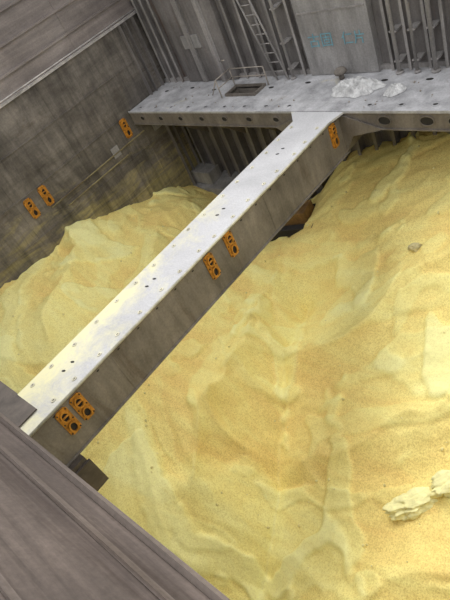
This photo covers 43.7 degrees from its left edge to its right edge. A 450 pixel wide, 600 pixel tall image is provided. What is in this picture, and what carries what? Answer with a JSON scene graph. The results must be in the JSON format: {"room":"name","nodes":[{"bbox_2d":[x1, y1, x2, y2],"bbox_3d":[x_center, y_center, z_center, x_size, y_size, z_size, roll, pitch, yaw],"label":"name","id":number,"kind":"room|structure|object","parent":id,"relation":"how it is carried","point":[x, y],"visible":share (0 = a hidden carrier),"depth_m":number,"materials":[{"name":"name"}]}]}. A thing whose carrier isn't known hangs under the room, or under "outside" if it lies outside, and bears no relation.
{"room":"ship interior","nodes":[
{"label":"ship interior","id":0,"kind":"room"},
{"bbox_2d":[0,14,201,287],"bbox_3d":[-5.170,-0.994,18.479,0.460,10.340,14.300,18,56,42],"label":"wall","id":1,"kind":"structure","parent":0,"point":[64,134],"depth_m":17.72,"materials":[{"name":"metal"}]},
{"bbox_2d":[23,198,40,218],"bbox_3d":[-5.837,-2.774,16.996,0.070,0.660,0.280,18,56,42],"label":"plate","id":2,"kind":"object","parent":1,"relation":"attached to","point":[28,203],"visible":1,"depth_m":16.98,"materials":[{"name":"orange paint"}]},
{"bbox_2d":[37,185,54,205],"bbox_3d":[-5.485,-3.204,17.224,0.070,0.660,0.280,18,56,42],"label":"plate","id":3,"kind":"object","parent":1,"relation":"attached to","point":[42,190],"visible":1,"depth_m":17.21,"materials":[{"name":"orange paint"}]},
{"bbox_2d":[0,0,135,108],"bbox_3d":[-7.667,-5.735,14.293,0.422,3.260,14.300,18,56,42],"label":"hatch coaming side","id":4,"kind":"object","parent":1,"relation":"on","point":[37,37],"visible":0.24,"depth_m":16.18,"materials":[{"name":"metal"}]},
{"bbox_2d":[119,118,132,138],"bbox_3d":[-3.291,-5.720,18.701,0.070,0.660,0.280,18,56,42],"label":"plate","id":5,"kind":"object","parent":1,"relation":"attached to","point":[123,123],"visible":1,"depth_m":18.69,"materials":[{"name":"orange paint"}]},
{"bbox_2d":[0,131,449,599],"bbox_3d":[3.565,1.373,11.825,22.180,5.502,11.810,18,56,42],"label":"pile","id":6,"kind":"object","parent":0,"point":[213,427],"visible":0.7,"depth_m":12.90,"materials":[{"name":"yellow sand"}]},
{"bbox_2d":[8,145,446,567],"bbox_3d":[2.389,1.042,12.920,17.432,5.356,10.811,18,56,42],"label":"crumbs","id":7,"kind":"object","parent":6,"relation":"on","point":[342,399],"visible":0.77,"depth_m":12.57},
{"bbox_2d":[270,200,315,241],"bbox_3d":[1.993,-2.594,17.159,2.276,1.397,1.600,3,48,33],"label":"bulldozer","id":8,"kind":"object","parent":6,"relation":"on","point":[297,222],"visible":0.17,"depth_m":16.75,"materials":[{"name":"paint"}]},
{"bbox_2d":[382,486,437,520],"bbox_3d":[3.423,3.642,10.078,1.209,0.401,0.502,-21,39,9],"label":"slab","id":9,"kind":"object","parent":6,"relation":"on","point":[410,505],"visible":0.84,"depth_m":10.05,"materials":[{"name":"beige stone"}]},
{"bbox_2d":[408,243,421,251],"bbox_3d":[4.287,-1.187,12.639,0.331,0.201,0.232,18,56,42],"label":"lump","id":10,"kind":"object","parent":6,"relation":"on","point":[413,247],"visible":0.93,"depth_m":12.58,"materials":[{"name":"beige stone"}]},
{"bbox_2d":[430,470,449,497],"bbox_3d":[4.037,3.106,9.738,1.073,0.340,0.569,-16,40,15],"label":"slab","id":11,"kind":"object","parent":6,"relation":"on","point":[440,485],"visible":1,"depth_m":9.74,"materials":[{"name":"beige stone"}]},
{"bbox_2d":[130,0,449,198],"bbox_3d":[6.349,-4.158,12.920,22.200,13.200,0.620,18,56,42],"label":"wall","id":12,"kind":"structure","parent":0,"point":[189,39],"depth_m":15.50,"materials":[{"name":"metal"}]},
{"bbox_2d":[128,66,449,133],"bbox_3d":[5.586,-3.786,12.239,22.200,2.080,2.010,18,56,42],"label":"platform","id":13,"kind":"object","parent":12,"relation":"attached to","point":[412,109],"visible":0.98,"depth_m":14.71,"materials":[{"name":"metal"}]},
{"bbox_2d":[17,112,383,466],"bbox_3d":[0.054,-1.339,12.094,3.160,1.132,11.460,18,56,42],"label":"girder","id":14,"kind":"object","parent":13,"relation":"attached to","point":[108,361],"visible":0.98,"depth_m":11.07,"materials":[{"name":"metal"}]},
{"bbox_2d":[55,407,81,434],"bbox_3d":[-2.677,2.084,9.629,0.070,0.600,0.250,18,56,42],"label":"plate","id":15,"kind":"object","parent":14,"relation":"attached to","point":[63,416],"visible":1,"depth_m":9.60,"materials":[{"name":"orange paint"}]},
{"bbox_2d":[69,392,94,419],"bbox_3d":[-2.478,1.859,9.765,0.070,0.600,0.250,18,56,42],"label":"plate","id":16,"kind":"object","parent":14,"relation":"attached to","point":[77,401],"visible":1,"depth_m":9.74,"materials":[{"name":"orange paint"}]},
{"bbox_2d":[203,252,220,278],"bbox_3d":[-0.246,-0.677,11.275,0.070,0.600,0.250,18,56,42],"label":"plate","id":17,"kind":"object","parent":14,"relation":"attached to","point":[209,260],"visible":1,"depth_m":11.24,"materials":[{"name":"orange paint"}]},
{"bbox_2d":[222,230,238,256],"bbox_3d":[0.133,-1.148,11.517,0.070,0.600,0.250,18,56,42],"label":"plate","id":18,"kind":"object","parent":14,"relation":"attached to","point":[230,243],"visible":1,"depth_m":11.49,"materials":[{"name":"orange paint"}]},
{"bbox_2d":[328,123,339,148],"bbox_3d":[2.579,-3.861,13.195,0.070,0.600,0.250,18,56,42],"label":"plate","id":19,"kind":"object","parent":14,"relation":"attached to","point":[332,129],"visible":1,"depth_m":13.16,"materials":[{"name":"orange paint"}]},
{"bbox_2d":[212,60,268,97],"bbox_3d":[0.310,-6.403,15.975,1.680,0.967,0.783,18,56,42],"label":"guard rail","id":20,"kind":"object","parent":13,"relation":"on","point":[264,74],"visible":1,"depth_m":16.19,"materials":[{"name":"metal"}]},
{"bbox_2d":[236,0,289,80],"bbox_3d":[0.746,-7.454,14.933,1.255,3.413,0.081,22,59,44],"label":"ladder","id":21,"kind":"object","parent":13,"relation":"on","point":[237,1],"visible":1,"depth_m":15.15,"materials":[{"name":"metal"}]},
{"bbox_2d":[156,80,447,106],"bbox_3d":[1.875,-5.426,14.693,11.470,0.056,1.417,18,56,42],"label":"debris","id":22,"kind":"object","parent":13,"relation":"on","point":[285,80],"visible":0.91,"depth_m":14.43,"materials":[{"name":"metal"}]},
{"bbox_2d":[334,66,346,79],"bbox_3d":[2.934,-5.753,14.230,0.330,0.300,0.330,18,56,42],"label":"vent","id":23,"kind":"object","parent":13,"relation":"on","point":[340,71],"visible":1,"depth_m":14.12,"materials":[{"name":"metal"}]},
{"bbox_2d":[268,0,443,79],"bbox_3d":[2.508,-7.463,12.605,4.291,5.000,0.421,18,56,42],"label":"vent pipes","id":24,"kind":"object","parent":13,"relation":"on","point":[431,24],"visible":0.98,"depth_m":12.67,"materials":[{"name":"metal"}]},
{"bbox_2d":[331,76,386,97],"bbox_3d":[3.136,-5.200,13.498,1.482,0.262,0.837,18,56,42],"label":"pile","id":25,"kind":"object","parent":13,"relation":"on","point":[358,86],"visible":1,"depth_m":13.34,"materials":[{"name":"fabric"}]},
{"bbox_2d":[383,83,406,97],"bbox_3d":[3.842,-4.811,12.725,0.491,0.158,0.556,18,56,42],"label":"pile","id":26,"kind":"object","parent":13,"relation":"on","point":[394,89],"visible":1,"depth_m":12.65,"materials":[{"name":"fabric"}]},
{"bbox_2d":[308,30,363,47],"bbox_3d":[2.728,-6.467,13.872,1.626,0.350,0.006,18,56,42],"label":"painted marking","id":27,"kind":"object","parent":12,"relation":"attached to","point":[313,37],"visible":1,"depth_m":14.01,"materials":[{"name":"blue paint"}]},
{"bbox_3d":[5.220,4.594,14.645,22.800,0.300,12.500,18,56,42],"label":"floor","id":28,"kind":"structure","parent":0,"visible":0},
{"bbox_2d":[190,163,313,199],"bbox_3d":[1.322,-2.616,20.956,5.000,4.800,1.596,18,56,42],"label":"stool","id":29,"kind":"object","parent":28,"relation":"on","point":[209,177],"visible":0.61,"depth_m":20.79,"materials":[{"name":"metal"}]},
{"bbox_3d":[-0.371,4.999,8.880,22.200,10.340,0.300,18,56,42],"label":"wall","id":30,"kind":"structure","parent":0,"visible":0},
{"bbox_2d":[0,381,108,490],"bbox_3d":[-5.548,1.881,12.386,8.180,1.935,0.570,18,56,42],"label":"bracket","id":31,"kind":"object","parent":30,"relation":"attached to","point":[15,408],"visible":0.52,"depth_m":9.88,"materials":[{"name":"metal"}]},
{"bbox_2d":[0,412,229,599],"bbox_3d":[-3.135,1.099,4.590,22.200,2.410,1.885,18,56,42],"label":"rim","id":32,"kind":"object","parent":30,"relation":"on","point":[61,539],"visible":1,"depth_m":3.75,"materials":[{"name":"metal"}]}
]}

